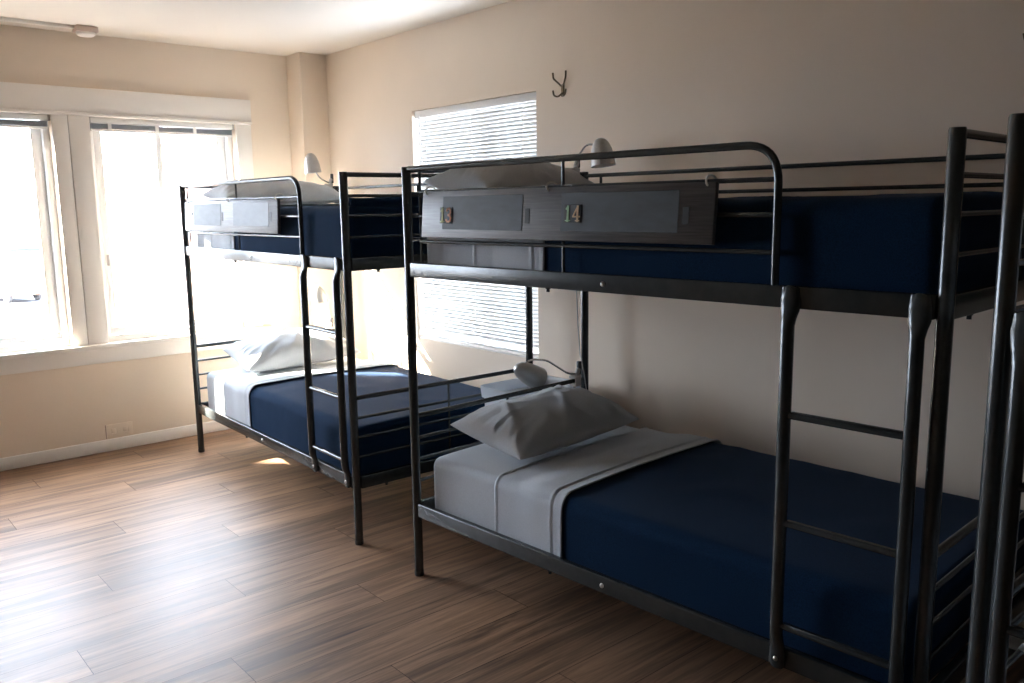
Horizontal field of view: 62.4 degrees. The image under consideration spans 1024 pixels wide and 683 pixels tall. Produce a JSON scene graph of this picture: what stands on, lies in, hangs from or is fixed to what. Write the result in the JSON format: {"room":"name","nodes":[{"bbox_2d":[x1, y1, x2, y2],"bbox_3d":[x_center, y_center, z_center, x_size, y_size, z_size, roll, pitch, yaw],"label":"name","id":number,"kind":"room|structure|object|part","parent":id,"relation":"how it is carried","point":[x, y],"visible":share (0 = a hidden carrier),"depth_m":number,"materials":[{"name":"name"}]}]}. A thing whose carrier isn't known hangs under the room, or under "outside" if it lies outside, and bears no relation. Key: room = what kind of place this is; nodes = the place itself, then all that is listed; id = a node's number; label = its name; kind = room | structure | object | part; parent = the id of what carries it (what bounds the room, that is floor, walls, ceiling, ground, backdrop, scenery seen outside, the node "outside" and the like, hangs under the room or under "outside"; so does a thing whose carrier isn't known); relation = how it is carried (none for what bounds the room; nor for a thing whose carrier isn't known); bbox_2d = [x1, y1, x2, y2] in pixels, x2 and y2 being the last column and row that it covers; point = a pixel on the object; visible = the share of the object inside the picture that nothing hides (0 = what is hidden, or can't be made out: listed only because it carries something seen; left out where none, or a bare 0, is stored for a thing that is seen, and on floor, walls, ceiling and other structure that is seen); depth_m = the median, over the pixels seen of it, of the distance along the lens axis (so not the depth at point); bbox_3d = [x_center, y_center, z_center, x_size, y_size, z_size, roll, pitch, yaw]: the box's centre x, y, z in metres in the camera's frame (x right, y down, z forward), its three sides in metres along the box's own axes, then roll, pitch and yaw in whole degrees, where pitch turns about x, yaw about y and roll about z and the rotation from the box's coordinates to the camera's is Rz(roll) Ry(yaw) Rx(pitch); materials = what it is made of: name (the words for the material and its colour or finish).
{"room":"dormitory","nodes":[
{"label":"dormitory","id":0,"kind":"room"},
{"bbox_2d":[0,294,55,344],"bbox_3d":[-19.549,-3.086,50.397,150.000,0.200,89.700,-9,12,-40],"label":"road","id":1,"kind":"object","parent":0,"point":[25,315],"depth_m":37.46,"materials":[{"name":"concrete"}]},
{"bbox_2d":[0,272,44,302],"bbox_3d":[-26.673,-2.907,44.665,4.281,1.449,1.760,4,10,29],"label":"car","id":2,"kind":"object","parent":1,"relation":"on","point":[12,284],"visible":0.94,"depth_m":43.68,"materials":[{"name":"white paint"}]},
{"bbox_2d":[101,127,537,344],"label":"window","id":3,"kind":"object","parent":1,"relation":"on","point":[128,161],"visible":0.07,"depth_m":21.44,"materials":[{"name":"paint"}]},
{"bbox_2d":[0,24,299,457],"bbox_3d":[-3.970,-0.384,4.196,6.600,2.577,0.180,-9,12,-40],"label":"wall","id":4,"kind":"structure","parent":0,"point":[42,410],"depth_m":5.41,"materials":[{"name":"paint"}]},
{"bbox_2d":[0,112,69,353],"bbox_3d":[-3.136,-0.616,4.888,0.925,1.415,0.084,-9,12,-40],"label":"window","id":5,"kind":"structure","parent":4,"relation":"in","point":[40,147],"depth_m":5.15,"materials":[{"name":"plastic"}]},
{"bbox_2d":[0,112,49,128],"bbox_3d":[-3.102,-1.254,4.735,0.923,0.082,0.044,-9,12,-40],"label":"raised blind","id":6,"kind":"object","parent":5,"relation":"attached to","point":[7,120],"visible":1,"depth_m":4.94,"materials":[{"name":"plastic"}]},
{"bbox_3d":[-3.103,-1.277,4.732,0.901,0.032,0.037,-9,12,-40],"label":"head rail","id":7,"kind":"part","parent":6,"relation":"part of","materials":[{"name":"plastic"}]},
{"bbox_3d":[-3.102,-1.219,4.741,0.897,0.012,0.031,-9,12,-40],"label":"rail","id":8,"kind":"part","parent":6,"relation":"part of","materials":[{"name":"plastic"}]},
{"bbox_2d":[50,114,108,346],"bbox_3d":[-2.642,-0.668,5.177,0.208,1.392,0.026,-9,12,-40],"label":"trim","id":9,"kind":"structure","parent":4,"relation":"attached to","point":[71,137],"depth_m":5.16,"materials":[{"name":"paint"}]},
{"bbox_2d":[0,421,229,470],"bbox_3d":[-3.957,0.871,4.260,6.378,0.078,0.018,-9,12,-40],"label":"baseboard","id":10,"kind":"structure","parent":4,"relation":"attached to","point":[46,456],"depth_m":5.40,"materials":[{"name":"paint"}]},
{"bbox_2d":[105,421,132,438],"bbox_3d":[-2.537,0.571,5.462,0.167,0.093,0.010,-9,12,-40],"label":"wall outlet","id":11,"kind":"object","parent":4,"relation":"attached to","point":[125,428],"visible":1,"depth_m":5.46,"materials":[{"name":"paint"}]},
{"bbox_2d":[0,82,250,121],"bbox_3d":[-3.084,-1.382,4.685,3.417,0.145,0.028,-9,12,-40],"label":"trim","id":12,"kind":"structure","parent":4,"relation":"attached to","point":[12,95],"depth_m":5.23,"materials":[{"name":"paint"}]},
{"bbox_2d":[0,108,251,124],"bbox_3d":[-3.080,-1.300,4.692,3.413,0.020,0.040,-9,12,-40],"label":"trim","id":13,"kind":"structure","parent":4,"relation":"attached to","point":[13,110],"depth_m":5.23,"materials":[{"name":"paint"}]},
{"bbox_2d":[0,331,266,375],"bbox_3d":[-3.060,0.158,4.938,3.450,0.097,0.020,-9,12,-40],"label":"trim","id":14,"kind":"structure","parent":4,"relation":"attached to","point":[80,358],"depth_m":5.36,"materials":[{"name":"paint"}]},
{"bbox_2d":[0,325,272,359],"bbox_3d":[-3.047,0.099,4.912,3.510,0.028,0.062,-9,12,-40],"label":"window sill","id":15,"kind":"structure","parent":4,"relation":"attached to","point":[268,327],"depth_m":5.39,"materials":[{"name":"paint"}]},
{"bbox_2d":[89,117,243,341],"bbox_3d":[-2.280,-0.745,5.617,0.919,1.415,0.084,-9,12,-40],"label":"window","id":16,"kind":"structure","parent":4,"relation":"in","point":[223,145],"depth_m":5.59,"materials":[{"name":"plastic"}]},
{"bbox_3d":[-2.437,-0.722,5.465,0.409,1.323,0.028,-9,12,-40],"label":"sash","id":17,"kind":"part","parent":16,"relation":"part of","materials":[{"name":"plastic"}]},
{"bbox_2d":[89,117,233,136],"bbox_3d":[-2.246,-1.382,5.465,0.917,0.082,0.044,-9,12,-40],"label":"raised blind","id":18,"kind":"object","parent":16,"relation":"attached to","point":[105,124],"visible":0.94,"depth_m":5.43,"materials":[{"name":"plastic"}]},
{"bbox_3d":[-2.247,-1.406,5.462,0.895,0.032,0.037,-9,12,-40],"label":"head rail","id":19,"kind":"part","parent":18,"relation":"part of","materials":[{"name":"plastic"}]},
{"bbox_3d":[-2.246,-1.347,5.471,0.891,0.012,0.031,-9,12,-40],"label":"rail","id":20,"kind":"part","parent":18,"relation":"part of","materials":[{"name":"plastic"}]},
{"bbox_3d":[-2.153,-0.772,5.752,0.474,1.323,0.028,-9,12,-40],"label":"sash","id":21,"kind":"part","parent":16,"relation":"part of","materials":[{"name":"plastic"}]},
{"bbox_2d":[235,124,262,327],"bbox_3d":[-1.826,-0.791,5.875,0.107,1.392,0.022,-9,12,-40],"label":"trim","id":22,"kind":"structure","parent":4,"relation":"attached to","point":[242,132],"depth_m":5.89,"materials":[{"name":"paint"}]},
{"bbox_2d":[0,0,511,55],"bbox_3d":[-0.168,-1.073,-0.387,6.960,0.120,11.860,-9,12,-40],"label":"ceiling","id":23,"kind":"structure","parent":0,"point":[271,27],"depth_m":4.74,"materials":[{"name":"paint"}]},
{"bbox_2d":[0,16,73,28],"bbox_3d":[-4.392,-1.522,3.252,4.963,0.020,0.022,-9,12,-40],"label":"conduit","id":24,"kind":"object","parent":23,"relation":"attached to","point":[7,19],"visible":1,"depth_m":4.72,"materials":[{"name":"beige plastic"}]},
{"bbox_2d":[72,24,98,36],"bbox_3d":[-2.469,-1.794,4.893,0.120,0.054,0.104,-9,12,-40],"label":"smoke detector","id":25,"kind":"object","parent":23,"relation":"attached to","point":[80,30],"visible":0.99,"depth_m":4.86,"materials":[{"name":"beige plastic"}]},
{"bbox_2d":[286,52,334,328],"bbox_3d":[-1.425,-0.726,6.113,0.202,2.577,0.206,-9,12,-40],"label":"column","id":26,"kind":"structure","parent":0,"point":[306,72],"depth_m":5.92,"materials":[{"name":"paint"}]},
{"bbox_2d":[0,429,1023,682],"bbox_3d":[-0.104,1.595,0.008,6.800,0.120,11.620,-9,12,-40],"label":"floor","id":27,"kind":"structure","parent":0,"point":[236,560],"depth_m":3.36,"materials":[{"name":"laminate"}]},
{"bbox_2d":[179,172,532,544],"bbox_3d":[-0.961,-0.069,4.818,1.108,1.674,2.039,-8,12,-39],"label":"bunk bed","id":28,"kind":"object","parent":27,"relation":"on","point":[343,267],"visible":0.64,"depth_m":3.96,"materials":[{"name":"grey metal"}]},
{"bbox_3d":[-1.991,-0.129,5.258,0.037,1.660,0.037,-8,12,-39],"label":"post","id":29,"kind":"part","parent":28,"relation":"part of","materials":[{"name":"grey metal"}]},
{"bbox_2d":[196,231,210,247],"bbox_3d":[-0.958,-0.622,4.739,0.963,0.249,1.910,-8,12,-39],"label":"mattress","id":30,"kind":"object","parent":28,"relation":"on","point":[203,240],"visible":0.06,"depth_m":5.06,"materials":[{"name":"grey fabric"}]},
{"bbox_2d":[210,203,339,248],"bbox_3d":[-1.265,-0.693,5.100,1.008,0.274,0.374,-8,12,-39],"label":"sheet","id":31,"kind":"object","parent":30,"relation":"on","point":[217,241],"visible":0.16,"depth_m":4.83,"materials":[{"name":"grey fabric"}]},
{"bbox_2d":[201,180,339,203],"bbox_3d":[-1.449,-0.916,5.189,0.770,0.166,0.469,-7,11,-35],"label":"pillow","id":32,"kind":"object","parent":31,"relation":"on","point":[311,192],"visible":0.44,"depth_m":5.04,"materials":[{"name":"grey fabric"}]},
{"bbox_2d":[234,197,426,257],"bbox_3d":[-0.775,-0.620,4.517,0.991,0.296,1.371,-8,12,-39],"label":"blanket","id":33,"kind":"object","parent":30,"relation":"on","point":[321,224],"visible":0.48,"depth_m":3.84,"materials":[{"name":"blue fabric"}]},
{"bbox_3d":[-1.583,0.359,5.673,1.003,0.057,0.025,-8,12,-39],"label":"rail","id":34,"kind":"part","parent":28,"relation":"part of","materials":[{"name":"grey metal"}]},
{"bbox_2d":[185,193,284,233],"bbox_3d":[-1.525,-0.690,4.574,0.057,0.194,1.286,-8,12,-39],"label":"board","id":35,"kind":"object","parent":28,"relation":"attached to","point":[257,215],"visible":0.93,"depth_m":4.47,"materials":[{"name":"paint"}]},
{"bbox_3d":[-1.724,-0.717,4.777,0.002,0.119,0.416,-4,9,-40],"label":"chalk panel","id":36,"kind":"part","parent":35,"relation":"part of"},
{"bbox_3d":[-1.337,-0.649,4.317,0.003,0.119,0.446,-4,9,-40],"label":"chalk panel","id":37,"kind":"part","parent":35,"relation":"part of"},
{"bbox_3d":[-1.486,-0.677,4.547,0.022,0.373,1.570,-8,12,-39],"label":"guard rail","id":38,"kind":"part","parent":28,"relation":"part of","materials":[{"name":"grey metal"}]},
{"bbox_3d":[-1.357,-0.445,4.430,0.025,0.057,1.962,-8,12,-39],"label":"rail","id":39,"kind":"part","parent":28,"relation":"part of","materials":[{"name":"grey metal"}]},
{"bbox_3d":[-1.343,0.529,4.585,0.025,0.057,1.962,-8,12,-39],"label":"rail","id":40,"kind":"part","parent":28,"relation":"part of","materials":[{"name":"grey metal"}]},
{"bbox_2d":[207,357,358,413],"bbox_3d":[-0.944,0.355,4.894,0.963,0.243,1.910,-8,12,-39],"label":"mattress","id":41,"kind":"object","parent":28,"relation":"on","point":[215,380],"visible":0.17,"depth_m":5.22,"materials":[{"name":"grey fabric"}]},
{"bbox_2d":[223,328,360,370],"bbox_3d":[-1.411,0.033,5.428,0.752,0.214,0.424,-8,11,-37],"label":"pillow","id":42,"kind":"object","parent":41,"relation":"on","point":[284,349],"visible":0.78,"depth_m":5.26,"materials":[{"name":"grey fabric"}]},
{"bbox_2d":[223,360,398,426],"bbox_3d":[-1.217,0.291,5.216,1.009,0.266,0.408,-8,12,-39],"label":"sheet","id":43,"kind":"object","parent":41,"relation":"on","point":[236,389],"visible":0.68,"depth_m":4.99,"materials":[{"name":"grey fabric"}]},
{"bbox_2d":[249,365,484,474],"bbox_3d":[-0.754,0.377,4.667,0.991,0.253,1.349,-8,12,-39],"label":"blanket","id":44,"kind":"object","parent":41,"relation":"on","point":[278,410],"visible":0.66,"depth_m":4.29,"materials":[{"name":"blue fabric"}]},
{"bbox_2d":[304,153,333,187],"bbox_3d":[-1.298,-1.121,5.693,0.204,0.285,0.117,-8,12,-39],"label":"reading lamp","id":45,"kind":"object","parent":28,"relation":"on","point":[311,163],"visible":0.88,"depth_m":5.62,"materials":[{"name":"grey plastic"}]},
{"bbox_3d":[-1.332,-1.190,5.651,0.113,0.136,0.113,-8,12,-39],"label":"lamp shade","id":46,"kind":"part","parent":45,"relation":"part of","materials":[{"name":"silver metal"}]},
{"bbox_2d":[311,286,332,328],"bbox_3d":[-1.301,-0.196,5.816,0.149,0.381,0.113,-8,12,-39],"label":"reading lamp","id":47,"kind":"object","parent":28,"relation":"on","point":[318,295],"visible":0.88,"depth_m":5.75,"materials":[{"name":"grey plastic"}]},
{"bbox_3d":[-1.317,-0.320,5.785,0.114,0.126,0.113,-8,12,-39],"label":"lamp shade","id":48,"kind":"part","parent":47,"relation":"part of","materials":[{"name":"silver metal"}]},
{"bbox_3d":[-1.302,-0.239,5.842,0.090,0.280,0.039,-8,12,-39],"label":"arm","id":49,"kind":"part","parent":47,"relation":"part of","materials":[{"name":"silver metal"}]},
{"bbox_3d":[-1.191,-0.245,5.915,0.037,1.660,0.037,-8,12,-39],"label":"post","id":50,"kind":"part","parent":28,"relation":"part of","materials":[{"name":"grey metal"}]},
{"bbox_3d":[-0.710,0.095,3.738,0.037,1.660,0.037,-8,12,-39],"label":"post","id":51,"kind":"part","parent":28,"relation":"part of","materials":[{"name":"grey metal"}]},
{"bbox_3d":[-0.316,-0.391,3.998,1.003,0.057,0.025,-8,12,-39],"label":"rail","id":52,"kind":"part","parent":28,"relation":"part of","materials":[{"name":"grey metal"}]},
{"bbox_3d":[-0.303,0.583,4.154,1.003,0.057,0.025,-8,12,-39],"label":"rail","id":53,"kind":"part","parent":28,"relation":"part of","materials":[{"name":"grey metal"}]},
{"bbox_3d":[0.090,-0.021,4.395,0.037,1.660,0.037,-8,12,-39],"label":"post","id":54,"kind":"part","parent":28,"relation":"part of","materials":[{"name":"grey metal"}]},
{"bbox_2d":[480,375,579,405],"bbox_3d":[0.096,0.530,4.217,0.420,0.652,0.310,-9,12,-40],"label":"table","id":55,"kind":"object","parent":27,"relation":"on","point":[488,390],"visible":0.17,"depth_m":4.23,"materials":[{"name":"white plastic"}]},
{"bbox_2d":[401,127,1023,682],"bbox_3d":[0.658,0.193,3.034,1.108,1.674,2.039,-9,12,-43],"label":"bunk bed","id":56,"kind":"object","parent":27,"relation":"on","point":[945,306],"visible":0.66,"depth_m":2.22,"materials":[{"name":"grey metal"}]},
{"bbox_3d":[-0.399,0.144,3.403,0.037,1.660,0.037,-9,12,-43],"label":"post","id":57,"kind":"part","parent":56,"relation":"part of","materials":[{"name":"grey metal"}]},
{"bbox_3d":[-0.015,0.628,3.845,1.003,0.057,0.025,-9,12,-43],"label":"rail","id":58,"kind":"part","parent":56,"relation":"part of","materials":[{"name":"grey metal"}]},
{"bbox_2d":[427,237,472,265],"bbox_3d":[0.661,-0.361,2.954,0.963,0.249,1.910,-9,12,-43],"label":"mattress","id":59,"kind":"object","parent":56,"relation":"on","point":[453,254],"visible":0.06,"depth_m":3.20,"materials":[{"name":"grey fabric"}]},
{"bbox_2d":[423,158,592,188],"bbox_3d":[0.006,-0.639,3.329,0.584,0.168,0.408,-8,12,-39],"label":"pillow","id":60,"kind":"object","parent":59,"relation":"on","point":[538,174],"visible":0.42,"depth_m":3.16,"materials":[{"name":"grey fabric"}]},
{"bbox_2d":[472,239,544,269],"bbox_3d":[0.340,-0.426,3.285,1.007,0.273,0.376,-9,12,-43],"label":"sheet","id":61,"kind":"object","parent":59,"relation":"on","point":[518,257],"visible":0.06,"depth_m":2.94,"materials":[{"name":"grey fabric"}]},
{"bbox_2d":[545,191,1023,293],"bbox_3d":[0.862,-0.342,2.745,0.991,0.259,1.361,-9,12,-43],"label":"blanket","id":62,"kind":"object","parent":59,"relation":"on","point":[878,242],"visible":0.62,"depth_m":2.13,"materials":[{"name":"blue fabric"}]},
{"bbox_2d":[434,425,637,530],"bbox_3d":[0.675,0.620,3.111,0.963,0.236,1.910,-9,12,-43],"label":"mattress","id":63,"kind":"object","parent":56,"relation":"on","point":[464,480],"visible":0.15,"depth_m":3.35,"materials":[{"name":"grey fabric"}]},
{"bbox_2d":[450,385,638,459],"bbox_3d":[0.148,0.316,3.598,0.712,0.190,0.426,-9,12,-42],"label":"pillow","id":64,"kind":"object","parent":63,"relation":"on","point":[550,419],"visible":1,"depth_m":3.46,"materials":[{"name":"grey fabric"}]},
{"bbox_2d":[494,427,721,556],"bbox_3d":[0.404,0.562,3.388,1.010,0.261,0.384,-9,12,-43],"label":"sheet","id":65,"kind":"object","parent":63,"relation":"on","point":[529,499],"visible":0.81,"depth_m":3.15,"materials":[{"name":"grey fabric"}]},
{"bbox_2d":[562,442,1023,682],"bbox_3d":[0.901,0.642,2.876,0.991,0.246,1.290,-9,12,-43],"label":"blanket","id":66,"kind":"object","parent":63,"relation":"on","point":[692,528],"visible":0.84,"depth_m":2.59,"materials":[{"name":"blue fabric"}]},
{"bbox_2d":[513,359,580,387],"bbox_3d":[0.160,0.166,4.029,0.376,0.187,0.117,-7,11,-33],"label":"reading lamp","id":67,"kind":"object","parent":56,"relation":"attached to","point":[531,375],"visible":0.95,"depth_m":3.94,"materials":[{"name":"grey plastic"}]},
{"bbox_3d":[0.079,0.162,3.965,0.174,0.144,0.114,-9,12,-43],"label":"lamp shade","id":68,"kind":"part","parent":67,"relation":"part of","materials":[{"name":"silver metal"}]},
{"bbox_3d":[0.165,0.126,4.014,0.326,0.102,0.038,-6,11,-31],"label":"arm","id":69,"kind":"part","parent":67,"relation":"part of","materials":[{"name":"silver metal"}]},
{"bbox_3d":[0.325,0.127,4.098,0.016,0.064,0.022,-9,12,-43],"label":"lever","id":70,"kind":"part","parent":67,"relation":"part of","materials":[{"name":"black plastic"}]},
{"bbox_2d":[421,174,718,244],"bbox_3d":[0.118,-0.423,2.736,0.063,0.189,1.274,-9,12,-43],"label":"board","id":71,"kind":"object","parent":56,"relation":"attached to","point":[667,213],"visible":0.99,"depth_m":2.60,"materials":[{"name":"paint"}]},
{"bbox_3d":[-0.109,-0.448,2.940,0.002,0.119,0.416,-3,8,-44],"label":"chalk panel","id":72,"kind":"part","parent":71,"relation":"part of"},
{"bbox_3d":[0.309,-0.384,2.507,0.002,0.119,0.446,-3,8,-44],"label":"chalk panel","id":73,"kind":"part","parent":71,"relation":"part of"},
{"bbox_3d":[0.354,0.021,4.112,0.037,1.660,0.037,-9,12,-43],"label":"post","id":74,"kind":"part","parent":56,"relation":"part of","materials":[{"name":"grey metal"}]},
{"bbox_2d":[571,138,615,389],"bbox_3d":[0.377,-0.191,3.968,0.114,1.486,0.244,-9,12,-43],"label":"reading lamp","id":75,"kind":"object","parent":56,"relation":"attached to","point":[600,144],"visible":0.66,"depth_m":3.80,"materials":[{"name":"grey plastic"}]},
{"bbox_3d":[0.335,-0.115,4.063,0.069,1.307,0.024,3,10,24],"label":"cord","id":76,"kind":"part","parent":75,"relation":"part of","materials":[{"name":"black plastic"}]},
{"bbox_3d":[0.338,-0.855,3.887,0.128,0.106,0.015,7,12,39],"label":"arm","id":77,"kind":"part","parent":75,"relation":"part of","materials":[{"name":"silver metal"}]},
{"bbox_3d":[0.412,-0.852,3.816,0.114,0.134,0.115,-9,12,-43],"label":"lamp shade","id":78,"kind":"part","parent":75,"relation":"part of","materials":[{"name":"silver metal"}]},
{"bbox_3d":[0.147,-0.410,2.728,0.022,0.373,1.570,-9,12,-43],"label":"guard rail","id":79,"kind":"part","parent":56,"relation":"part of","materials":[{"name":"grey metal"}]},
{"bbox_3d":[0.300,0.795,2.775,0.025,0.057,1.962,-9,12,-43],"label":"rail","id":80,"kind":"part","parent":56,"relation":"part of","materials":[{"name":"grey metal"}]},
{"bbox_3d":[0.286,-0.180,2.620,0.025,0.057,1.962,-9,12,-43],"label":"rail","id":81,"kind":"part","parent":56,"relation":"part of","materials":[{"name":"grey metal"}]},
{"bbox_3d":[0.983,0.353,1.973,0.037,1.660,0.037,-9,12,-43],"label":"post","id":82,"kind":"part","parent":56,"relation":"part of","materials":[{"name":"grey metal"}]},
{"bbox_3d":[1.367,0.837,2.414,1.003,0.057,0.025,-9,12,-43],"label":"rail","id":83,"kind":"part","parent":56,"relation":"part of","materials":[{"name":"grey metal"}]},
{"bbox_3d":[1.353,-0.138,2.259,1.003,0.057,0.025,-9,12,-43],"label":"rail","id":84,"kind":"part","parent":56,"relation":"part of","materials":[{"name":"grey metal"}]},
{"bbox_2d":[965,113,1023,682],"bbox_3d":[1.994,0.454,1.282,1.108,1.674,2.039,-9,12,-40],"label":"bunk bed","id":85,"kind":"object","parent":27,"relation":"on","point":[994,587],"visible":1,"depth_m":1.64,"materials":[{"name":"grey metal"}]},
{"bbox_3d":[1.344,-0.091,1.970,1.003,0.057,0.025,-9,12,-40],"label":"rail","id":86,"kind":"part","parent":85,"relation":"part of","materials":[{"name":"black metal"}]},
{"bbox_3d":[2.011,0.881,1.358,0.963,0.236,1.910,-9,12,-40],"label":"mattress","id":87,"kind":"object","parent":85,"relation":"on","visible":0},
{"bbox_2d":[1018,643,1023,651],"bbox_3d":[1.436,0.585,1.794,0.741,0.194,0.428,-9,12,-42],"label":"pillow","id":88,"kind":"object","parent":87,"relation":"on","point":[1021,647],"visible":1,"depth_m":1.70,"materials":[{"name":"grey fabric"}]},
{"bbox_2d":[326,0,1023,627],"bbox_3d":[2.355,-0.135,2.078,0.180,2.577,11.680,-9,12,-40],"label":"wall","id":89,"kind":"structure","parent":0,"point":[808,81],"depth_m":3.57,"materials":[{"name":"paint"}]},
{"bbox_2d":[415,92,538,355],"bbox_3d":[-0.216,-0.666,4.904,0.048,1.395,1.110,-9,12,-40],"label":"blind","id":90,"kind":"object","parent":89,"relation":"attached to","point":[502,127],"visible":0.52,"depth_m":4.87,"materials":[{"name":"plastic"}]},
{"bbox_3d":[-0.504,-0.705,5.246,0.033,1.343,0.002,-9,12,-40],"label":"lift cord","id":91,"kind":"part","parent":90,"relation":"part of","materials":[{"name":"fabric"}]},
{"bbox_3d":[-0.211,-0.655,4.910,0.033,1.343,0.002,-9,12,-40],"label":"lift cord","id":92,"kind":"part","parent":90,"relation":"part of","materials":[{"name":"fabric"}]},
{"bbox_3d":[-0.222,-1.334,4.800,0.038,0.043,1.110,-9,12,-40],"label":"head rail","id":93,"kind":"part","parent":90,"relation":"part of","materials":[{"name":"plastic"}]},
{"bbox_3d":[-0.201,0.013,5.017,0.024,0.018,1.098,-9,12,-40],"label":"rail","id":94,"kind":"part","parent":90,"relation":"part of","materials":[{"name":"plastic"}]},
{"bbox_2d":[420,319,538,358],"bbox_3d":[-0.178,-0.665,4.937,0.146,1.413,1.134,-9,12,-40],"label":"window","id":95,"kind":"structure","parent":89,"relation":"in","point":[431,331],"depth_m":5.03,"materials":[{"name":"plastic"}]},
{"bbox_3d":[-0.193,0.030,5.026,0.080,0.012,1.132,-9,12,-40],"label":"sill","id":96,"kind":"part","parent":95,"relation":"part of","materials":[{"name":"paint"}]},
{"bbox_2d":[552,70,566,96],"bbox_3d":[0.242,-1.275,4.193,0.031,0.121,0.100,-9,12,-40],"label":"coat hook","id":97,"kind":"object","parent":89,"relation":"attached to","point":[562,94],"visible":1,"depth_m":4.20,"materials":[{"name":"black metal"}]},
{"bbox_2d":[1009,635,1023,649],"bbox_3d":[2.417,1.130,2.074,0.018,0.078,11.274,-9,12,-40],"label":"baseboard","id":98,"kind":"structure","parent":89,"relation":"attached to","point":[1015,643],"depth_m":2.87,"materials":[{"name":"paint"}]}
]}

